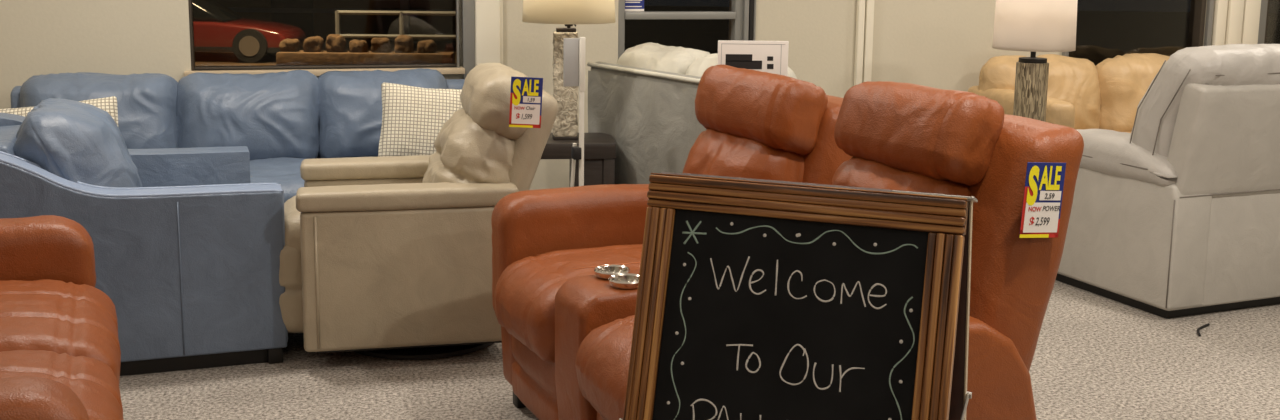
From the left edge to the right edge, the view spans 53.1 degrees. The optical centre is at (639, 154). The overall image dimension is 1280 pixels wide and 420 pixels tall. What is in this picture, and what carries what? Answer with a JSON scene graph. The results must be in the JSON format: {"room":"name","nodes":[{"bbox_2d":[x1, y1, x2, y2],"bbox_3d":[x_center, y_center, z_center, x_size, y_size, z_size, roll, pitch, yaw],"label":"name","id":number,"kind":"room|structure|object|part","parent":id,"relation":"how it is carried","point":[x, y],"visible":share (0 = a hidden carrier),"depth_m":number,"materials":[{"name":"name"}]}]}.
{"room":"store","nodes":[
{"label":"store","id":0,"kind":"room"},
{"bbox_2d":[0,0,1206,189],"bbox_3d":[0.629,-1.021,6.745,12.200,2.800,0.124,-2,9,-15],"label":"wall","id":1,"kind":"structure","parent":0,"point":[940,44],"depth_m":6.53,"materials":[{"name":"beige paint"}]},
{"bbox_2d":[184,67,464,76],"bbox_3d":[-1.504,-0.399,6.178,1.310,0.030,0.080,-2,9,-15],"label":"trim","id":2,"kind":"structure","parent":1,"relation":"attached to","point":[443,70],"depth_m":6.14,"materials":[{"name":"beige paint"}]},
{"bbox_2d":[188,0,462,70],"bbox_3d":[-1.468,-1.158,6.128,1.340,1.485,0.100,-2,9,-15],"label":"window","id":3,"kind":"structure","parent":1,"relation":"in","point":[193,67],"depth_m":6.19,"materials":[{"name":"brown glass"}]},
{"bbox_2d":[456,0,474,78],"bbox_3d":[-0.855,-0.962,6.262,0.090,2.800,0.030,-2,9,-15],"label":"trim","id":4,"kind":"structure","parent":1,"relation":"attached to","point":[468,6],"depth_m":6.32,"materials":[{"name":"grey paint"}]},
{"bbox_2d":[475,0,502,65],"bbox_3d":[-0.741,-0.964,6.283,0.140,2.800,0.050,-2,9,-15],"label":"trim","id":5,"kind":"structure","parent":1,"relation":"attached to","point":[488,13],"depth_m":6.32,"materials":[{"name":"beige paint"}]},
{"bbox_2d":[618,0,743,58],"bbox_3d":[0.209,-0.981,6.618,0.680,1.850,0.110,-2,9,-15],"label":"window","id":6,"kind":"structure","parent":1,"relation":"in","point":[735,14],"depth_m":6.62,"materials":[{"name":"grey metal"}]},
{"bbox_2d":[625,0,643,10],"bbox_3d":[-0.033,-0.810,6.587,0.112,0.142,0.003,-2,9,-15],"label":"notice","id":7,"kind":"object","parent":6,"relation":"attached to","point":[630,5],"visible":1,"depth_m":6.59,"materials":[{"name":"blue paper"}]},
{"bbox_2d":[743,0,755,40],"bbox_3d":[0.579,-1.008,6.659,0.067,2.800,0.020,-2,9,-15],"label":"trim","id":8,"kind":"structure","parent":1,"relation":"attached to","point":[746,2],"depth_m":6.70,"materials":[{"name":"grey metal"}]},
{"bbox_2d":[854,0,874,84],"bbox_3d":[1.210,-1.027,6.824,0.093,2.800,0.035,-2,9,-15],"label":"trim","id":9,"kind":"structure","parent":1,"relation":"attached to","point":[862,65],"depth_m":6.88,"materials":[{"name":"beige paint"}]},
{"bbox_2d":[1062,0,1267,56],"bbox_3d":[3.045,-1.085,7.328,1.350,2.800,0.030,-2,9,-15],"label":"trim","id":10,"kind":"structure","parent":1,"relation":"attached to","point":[1210,3],"depth_m":7.46,"materials":[{"name":"grey metal"}]},
{"bbox_2d":[1187,0,1206,46],"bbox_3d":[2.845,-1.174,7.326,0.912,1.730,0.100,-2,9,-15],"label":"window","id":11,"kind":"structure","parent":1,"relation":"in","point":[1198,7],"depth_m":7.49,"materials":[{"name":"brown glass"}]},
{"bbox_2d":[1211,0,1260,44],"bbox_3d":[3.488,-1.097,7.434,0.300,2.800,0.060,-2,9,-15],"label":"trim","id":12,"kind":"structure","parent":1,"relation":"attached to","point":[1234,21],"depth_m":7.46,"materials":[{"name":"beige paint"}]},
{"bbox_2d":[1264,0,1279,43],"bbox_3d":[4.470,-1.225,7.771,1.640,1.730,0.100,-2,9,-15],"label":"window","id":13,"kind":"structure","parent":1,"relation":"in","point":[1272,30],"depth_m":7.67,"materials":[{"name":"brown glass"}]},
{"bbox_2d":[119,280,1279,419],"bbox_3d":[2.134,1.303,1.512,12.200,0.100,11.640,-2,9,-15],"label":"floor","id":14,"kind":"structure","parent":0,"point":[1096,357],"depth_m":4.39,"materials":[{"name":"carpet"}]},
{"bbox_2d":[0,215,123,419],"bbox_3d":[-1.774,0.464,2.901,1.109,0.985,1.768,-3,10,-22],"label":"armchair","id":15,"kind":"object","parent":14,"relation":"on","point":[60,353],"visible":1,"depth_m":3.21,"materials":[{"name":"orange leather"}]},
{"bbox_3d":[-1.779,0.532,3.290,0.824,0.301,0.698,-3,10,-22],"label":"seat","id":16,"kind":"part","parent":15,"relation":"part of","materials":[{"name":"orange leather"}]},
{"bbox_3d":[-1.513,0.638,2.660,0.826,0.298,0.695,-3,10,-22],"label":"seat","id":17,"kind":"part","parent":15,"relation":"part of","materials":[{"name":"orange leather"}]},
{"bbox_2d":[0,98,287,375],"bbox_3d":[-1.837,0.249,4.651,1.057,0.895,0.854,-3,10,-20],"label":"leather armchair","id":18,"kind":"object","parent":14,"relation":"on","point":[187,249],"visible":0.84,"depth_m":4.34,"materials":[{"name":"blue leather"}]},
{"bbox_3d":[-2.231,0.289,4.517,0.219,0.729,0.550,-3,10,-20],"label":"frame","id":19,"kind":"part","parent":18,"relation":"part of","materials":[{"name":"blue leather"}]},
{"bbox_2d":[13,98,141,187],"bbox_3d":[-2.005,0.087,4.574,0.424,0.554,0.651,-3,10,-20],"label":"cushion","id":20,"kind":"object","parent":18,"relation":"on","point":[77,142],"depth_m":4.33,"materials":[{"name":"blue leather"}]},
{"bbox_3d":[-2.005,0.206,4.962,0.950,0.757,0.150,-3,10,-20],"label":"arm","id":21,"kind":"part","parent":18,"relation":"part of","materials":[{"name":"blue leather"}]},
{"bbox_3d":[-1.732,0.049,4.282,1.020,0.177,0.122,-3,10,-20],"label":"arm","id":22,"kind":"part","parent":18,"relation":"part of"},
{"bbox_2d":[10,68,464,202],"bbox_3d":[-1.695,0.095,5.671,2.100,0.880,0.950,-2,9,-15],"label":"leather sofa","id":23,"kind":"object","parent":14,"relation":"on","point":[283,119],"visible":0.38,"depth_m":5.80,"materials":[{"name":"blue leather"}]},
{"bbox_2d":[0,96,117,125],"bbox_3d":[-2.460,-0.022,5.399,0.558,0.432,0.218,-2,9,-14],"label":"throw pillow","id":24,"kind":"object","parent":23,"relation":"on","point":[109,104],"visible":0.18,"depth_m":5.43,"materials":[{"name":"white fabric"}]},
{"bbox_2d":[19,72,178,148],"bbox_3d":[-2.416,-0.124,5.749,0.686,0.488,0.329,-2,9,-15],"label":"cushion","id":25,"kind":"object","parent":23,"relation":"on","point":[147,103],"depth_m":5.68,"materials":[{"name":"blue leather"}]},
{"bbox_3d":[-1.796,0.038,6.035,2.100,0.755,0.188,-2,9,-15],"label":"frame","id":26,"kind":"part","parent":23,"relation":"part of","materials":[{"name":"blue leather"}]},
{"bbox_2d":[176,70,318,159],"bbox_3d":[-1.801,-0.145,5.919,0.663,0.482,0.329,-2,9,-15],"label":"cushion","id":27,"kind":"object","parent":23,"relation":"on","point":[274,115],"depth_m":5.81,"materials":[{"name":"blue leather"}]},
{"bbox_2d":[250,157,305,202],"bbox_3d":[-1.641,0.161,5.591,0.604,0.227,0.745,-2,9,-15],"label":"seat cushion","id":28,"kind":"object","parent":23,"relation":"on","point":[285,171],"depth_m":5.46,"materials":[{"name":"blue leather"}]},
{"bbox_2d":[318,68,447,157],"bbox_3d":[-1.213,-0.164,6.080,0.643,0.482,0.326,-2,9,-15],"label":"cushion","id":29,"kind":"object","parent":23,"relation":"on","point":[349,102],"depth_m":5.94,"materials":[{"name":"blue leather"}]},
{"bbox_2d":[378,83,462,156],"bbox_3d":[-0.955,-0.117,5.694,0.433,0.405,0.210,-1,9,-13],"label":"throw pillow","id":30,"kind":"object","parent":23,"relation":"on","point":[413,117],"visible":0.52,"depth_m":5.62,"materials":[{"name":"beige fabric"}]},
{"bbox_2d":[279,63,558,359],"bbox_3d":[-0.849,0.177,4.748,1.043,1.030,0.765,-1,9,-13],"label":"recliner","id":31,"kind":"object","parent":14,"relation":"on","point":[387,257],"visible":0.85,"depth_m":4.44,"materials":[{"name":"beige leather"}]},
{"bbox_3d":[-0.973,0.255,4.733,0.728,0.227,0.507,-1,9,-13],"label":"seat","id":32,"kind":"part","parent":31,"relation":"part of","materials":[{"name":"beige leather"}]},
{"bbox_3d":[-0.939,0.322,5.069,0.740,0.490,0.130,-1,9,-13],"label":"arm","id":33,"kind":"part","parent":31,"relation":"part of","materials":[{"name":"beige leather"}]},
{"bbox_3d":[-0.799,0.418,4.482,0.740,0.490,0.130,-1,9,-13],"label":"arm","id":34,"kind":"part","parent":31,"relation":"part of","materials":[{"name":"beige leather"}]},
{"bbox_3d":[-0.636,0.054,4.782,0.357,0.442,0.624,-1,9,-13],"label":"backrest","id":35,"kind":"part","parent":31,"relation":"part of","materials":[{"name":"beige leather"}]},
{"bbox_2d":[509,76,542,127],"bbox_3d":[-0.387,-0.178,4.351,0.116,0.177,0.004,-1,9,-8],"label":"tag","id":36,"kind":"object","parent":31,"relation":"attached to","point":[526,92],"visible":1,"depth_m":4.35,"materials":[{"name":"blue"}]},
{"bbox_2d":[563,37,585,186],"bbox_3d":[-0.233,0.064,5.277,0.260,1.100,0.260,-2,10,-17],"label":"sign stand","id":37,"kind":"object","parent":14,"relation":"on","point":[573,48],"visible":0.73,"depth_m":5.20,"materials":[{"name":"white paint"}]},
{"bbox_3d":[-0.277,-0.376,5.191,0.067,0.195,0.012,-2,10,-17],"label":"sign panel","id":38,"kind":"part","parent":37,"relation":"part of","materials":[{"name":"grey plastic"}]},
{"bbox_2d":[541,133,615,186],"bbox_3d":[-0.343,0.227,5.789,0.440,0.615,0.340,0,9,-6],"label":"end table","id":39,"kind":"object","parent":14,"relation":"on","point":[599,148],"visible":0.26,"depth_m":5.62,"materials":[{"name":"black wood"}]},
{"bbox_2d":[522,0,614,139],"bbox_3d":[-0.314,-0.484,5.657,0.410,0.829,0.410,0,9,-7],"label":"table lamp","id":40,"kind":"object","parent":39,"relation":"on","point":[567,12],"visible":0.78,"depth_m":5.56,"materials":[{"name":"stone"}]},
{"bbox_3d":[-0.334,-0.081,5.720,0.110,0.014,0.100,0,9,-7],"label":"foot plate","id":41,"kind":"part","parent":40,"relation":"part of","materials":[{"name":"brown wood"}]},
{"bbox_3d":[-0.311,-0.740,5.616,0.410,0.310,0.410,0,9,-7],"label":"lamp shade","id":42,"kind":"part","parent":40,"relation":"part of","materials":[{"name":"beige fabric"}]},
{"bbox_3d":[-0.140,0.283,5.676,0.050,0.545,0.050,0,9,-6],"label":"leg","id":43,"kind":"part","parent":39,"relation":"part of","materials":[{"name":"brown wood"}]},
{"bbox_2d":[587,42,796,183],"bbox_3d":[0.450,0.034,5.727,0.884,1.034,1.318,-5,11,-33],"label":"fabric sofa","id":44,"kind":"object","parent":14,"relation":"on","point":[645,100],"visible":0.28,"depth_m":5.61,"materials":[{"name":"grey fabric"}]},
{"bbox_3d":[0.153,0.086,5.532,0.109,0.885,1.280,-5,11,-33],"label":"frame","id":45,"kind":"part","parent":44,"relation":"part of","materials":[{"name":"grey fabric"}]},
{"bbox_3d":[0.107,-0.013,5.485,0.049,0.595,1.260,-5,11,-33],"label":"panel","id":46,"kind":"part","parent":44,"relation":"part of","materials":[{"name":"grey fabric"}]},
{"bbox_2d":[617,42,709,74],"bbox_3d":[0.106,-0.201,5.877,0.339,0.622,0.622,-5,11,-33],"label":"cushion","id":47,"kind":"object","parent":44,"relation":"on","point":[650,56],"depth_m":5.72,"materials":[{"name":"fabric"}]},
{"bbox_2d":[686,53,796,78],"bbox_3d":[0.414,-0.125,5.407,0.339,0.619,0.569,-5,11,-33],"label":"cushion","id":48,"kind":"object","parent":44,"relation":"on","point":[696,65],"depth_m":5.44,"materials":[{"name":"fabric"}]},
{"bbox_2d":[718,40,788,75],"bbox_3d":[0.413,0.130,4.843,0.219,1.123,0.219,9,12,43],"label":"sign","id":49,"kind":"object","parent":14,"relation":"on","point":[763,56],"visible":0.26,"depth_m":4.75,"materials":[{"name":"white"}]},
{"bbox_2d":[491,65,1083,419],"bbox_3d":[0.309,0.332,3.600,1.211,1.114,1.510,-3,10,-23],"label":"reclining loveseat","id":50,"kind":"object","parent":14,"relation":"on","point":[566,261],"visible":0.62,"depth_m":3.35,"materials":[{"name":"orange leather"}]},
{"bbox_3d":[0.007,0.454,4.221,0.954,0.530,0.139,-3,10,-23],"label":"arm","id":51,"kind":"part","parent":50,"relation":"part of","materials":[{"name":"orange leather"}]},
{"bbox_3d":[-0.008,0.419,3.858,0.808,0.253,0.485,-3,10,-23],"label":"seat","id":52,"kind":"part","parent":50,"relation":"part of","materials":[{"name":"orange leather"}]},
{"bbox_3d":[0.273,0.525,3.214,0.808,0.255,0.487,-3,10,-23],"label":"seat","id":53,"kind":"part","parent":50,"relation":"part of","materials":[{"name":"orange leather"}]},
{"bbox_2d":[682,129,803,181],"bbox_3d":[0.319,0.165,4.151,0.382,0.507,0.443,-3,10,-23],"label":"lumbar cushion","id":54,"kind":"object","parent":50,"relation":"on","point":[742,153],"depth_m":3.99,"materials":[{"name":"orange leather"}]},
{"bbox_2d":[832,157,971,196],"bbox_3d":[0.654,0.271,3.396,0.409,0.540,0.424,-3,10,-23],"label":"lumbar cushion","id":55,"kind":"object","parent":50,"relation":"on","point":[891,173],"depth_m":3.25,"materials":[{"name":"orange leather"}]},
{"bbox_3d":[0.537,0.653,3.014,0.954,0.530,0.114,-3,10,-23],"label":"arm","id":56,"kind":"part","parent":50,"relation":"part of","materials":[{"name":"orange leather"}]},
{"bbox_2d":[1019,162,1065,237],"bbox_3d":[0.977,0.110,3.105,0.125,0.192,0.003,-3,10,-20],"label":"tag","id":57,"kind":"object","parent":50,"relation":"attached to","point":[1044,182],"visible":1,"depth_m":3.10,"materials":[{"name":"blue"}]},
{"bbox_2d":[619,172,977,419],"bbox_3d":[0.274,0.569,2.369,0.611,1.039,0.521,4,10,22],"label":"sandwich board","id":58,"kind":"object","parent":14,"relation":"on","point":[757,299],"visible":1,"depth_m":2.30,"materials":[{"name":"brown wood"}]},
{"bbox_3d":[0.291,0.088,2.321,0.587,0.059,0.034,4,-6,22],"label":"frame rail","id":59,"kind":"part","parent":58,"relation":"part of","materials":[{"name":"brown wood"}]},
{"bbox_2d":[967,53,1169,132],"bbox_3d":[2.956,-0.073,6.953,2.222,0.918,0.893,-2,9,-15],"label":"leather sofa","id":60,"kind":"object","parent":14,"relation":"on","point":[1081,94],"visible":0.18,"depth_m":6.90,"materials":[{"name":"beige leather"}]},
{"bbox_3d":[1.960,0.018,6.697,0.161,0.699,0.856,-2,9,-15],"label":"arm","id":61,"kind":"part","parent":60,"relation":"part of","materials":[{"name":"beige leather"}]},
{"bbox_2d":[979,54,1100,128],"bbox_3d":[2.180,-0.287,6.959,0.727,0.516,0.336,-2,9,-15],"label":"cushion","id":62,"kind":"object","parent":60,"relation":"on","point":[1075,81],"depth_m":6.86,"materials":[{"name":"beige leather"}]},
{"bbox_2d":[1096,53,1169,131],"bbox_3d":[2.806,-0.310,7.129,0.652,0.509,0.347,-2,9,-15],"label":"cushion","id":63,"kind":"object","parent":60,"relation":"on","point":[1123,81],"depth_m":6.98,"materials":[{"name":"beige leather"}]},
{"bbox_2d":[1055,44,1279,318],"bbox_3d":[2.854,0.016,5.777,2.021,1.111,0.959,-3,10,-23],"label":"reclining sofa","id":64,"kind":"object","parent":14,"relation":"on","point":[1175,215],"visible":0.94,"depth_m":5.17,"materials":[{"name":"grey leather"}]},
{"bbox_3d":[2.042,0.307,5.495,0.200,0.515,0.830,-3,10,-23],"label":"arm","id":65,"kind":"part","parent":64,"relation":"part of","materials":[{"name":"grey leather"}]},
{"bbox_2d":[1130,44,1279,156],"bbox_3d":[2.383,-0.159,5.269,0.694,0.611,0.448,-3,10,-23],"label":"cushion","id":66,"kind":"object","parent":64,"relation":"on","point":[1213,100],"depth_m":5.04,"materials":[{"name":"grey leather"}]},
{"bbox_2d":[1197,323,1209,336],"bbox_3d":[2.204,0.684,5.027,0.029,0.010,0.183,7,11,33],"label":"power cable","id":67,"kind":"object","parent":14,"relation":"on","point":[1208,324],"visible":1,"depth_m":5.04,"materials":[{"name":"black plastic"}]},
{"bbox_3d":[1.928,0.212,6.096,0.440,0.600,0.260,-3,10,-23],"label":"end table","id":68,"kind":"object","parent":14,"relation":"on","visible":0},
{"bbox_2d":[992,0,1077,121],"bbox_3d":[1.840,-0.432,6.004,0.374,0.700,0.374,1,9,0],"label":"table lamp","id":69,"kind":"object","parent":68,"relation":"on","point":[1033,26],"visible":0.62,"depth_m":5.86,"materials":[{"name":"fabric"}]},
{"bbox_3d":[1.843,-0.637,5.971,0.374,0.285,0.374,1,9,0],"label":"lamp shade","id":70,"kind":"part","parent":69,"relation":"part of","materials":[{"name":"white fabric"}]},
{"label":"outside","id":71,"kind":"structure","parent":0,"visible":0},
{"bbox_2d":[195,6,1189,65],"bbox_3d":[0.025,-2.046,23.927,44.000,0.120,32.100,1,9,0],"label":"pavement","id":72,"kind":"structure","parent":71,"point":[1100,35],"depth_m":26.91,"materials":[{"name":"black asphalt"}]},
{"bbox_2d":[192,0,305,62],"bbox_3d":[-6.750,-1.938,19.334,3.118,0.957,1.426,1,9,-1],"label":"car","id":73,"kind":"object","parent":72,"relation":"on","point":[217,28],"visible":0.46,"depth_m":18.76,"materials":[{"name":"red paint"}]},
{"bbox_3d":[-6.769,-1.551,18.759,3.000,0.075,0.015,1,9,-1],"label":"sill panel","id":74,"kind":"part","parent":73,"relation":"part of","materials":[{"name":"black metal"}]},
{"bbox_2d":[216,0,455,40],"bbox_3d":[-6.913,-4.804,24.439,10.200,5.000,3.150,0,9,-3],"label":"building","id":75,"kind":"structure","parent":72,"relation":"on","point":[314,17],"depth_m":23.42,"materials":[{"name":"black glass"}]},
{"bbox_3d":[-6.335,-3.228,23.256,0.750,2.275,0.040,0,9,-3],"label":"doorway","id":76,"kind":"part","parent":75,"relation":"part of","materials":[{"name":"black glass"}]},
{"bbox_2d":[276,34,454,64],"bbox_3d":[-3.635,-1.325,17.019,2.300,0.552,0.400,0,9,-2],"label":"stone planter","id":77,"kind":"object","parent":72,"relation":"on","point":[335,53],"visible":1,"depth_m":16.86,"materials":[{"name":"brown stone"}]},
{"bbox_2d":[335,10,455,38],"bbox_3d":[-2.932,-1.639,18.223,2.770,0.810,0.070,0,9,-3],"label":"metal railing","id":78,"kind":"object","parent":72,"relation":"on","point":[338,13],"visible":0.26,"depth_m":18.14,"materials":[{"name":"grey metal"}]},
{"bbox_3d":[-4.280,-1.640,18.157,0.065,0.800,0.065,-4,10,-25],"label":"post","id":79,"kind":"part","parent":78,"relation":"part of","materials":[{"name":"grey metal"}]},
{"bbox_3d":[-3.381,-1.636,18.201,0.065,0.800,0.065,-4,10,-25],"label":"post","id":80,"kind":"part","parent":78,"relation":"part of","materials":[{"name":"grey metal"}]}
]}

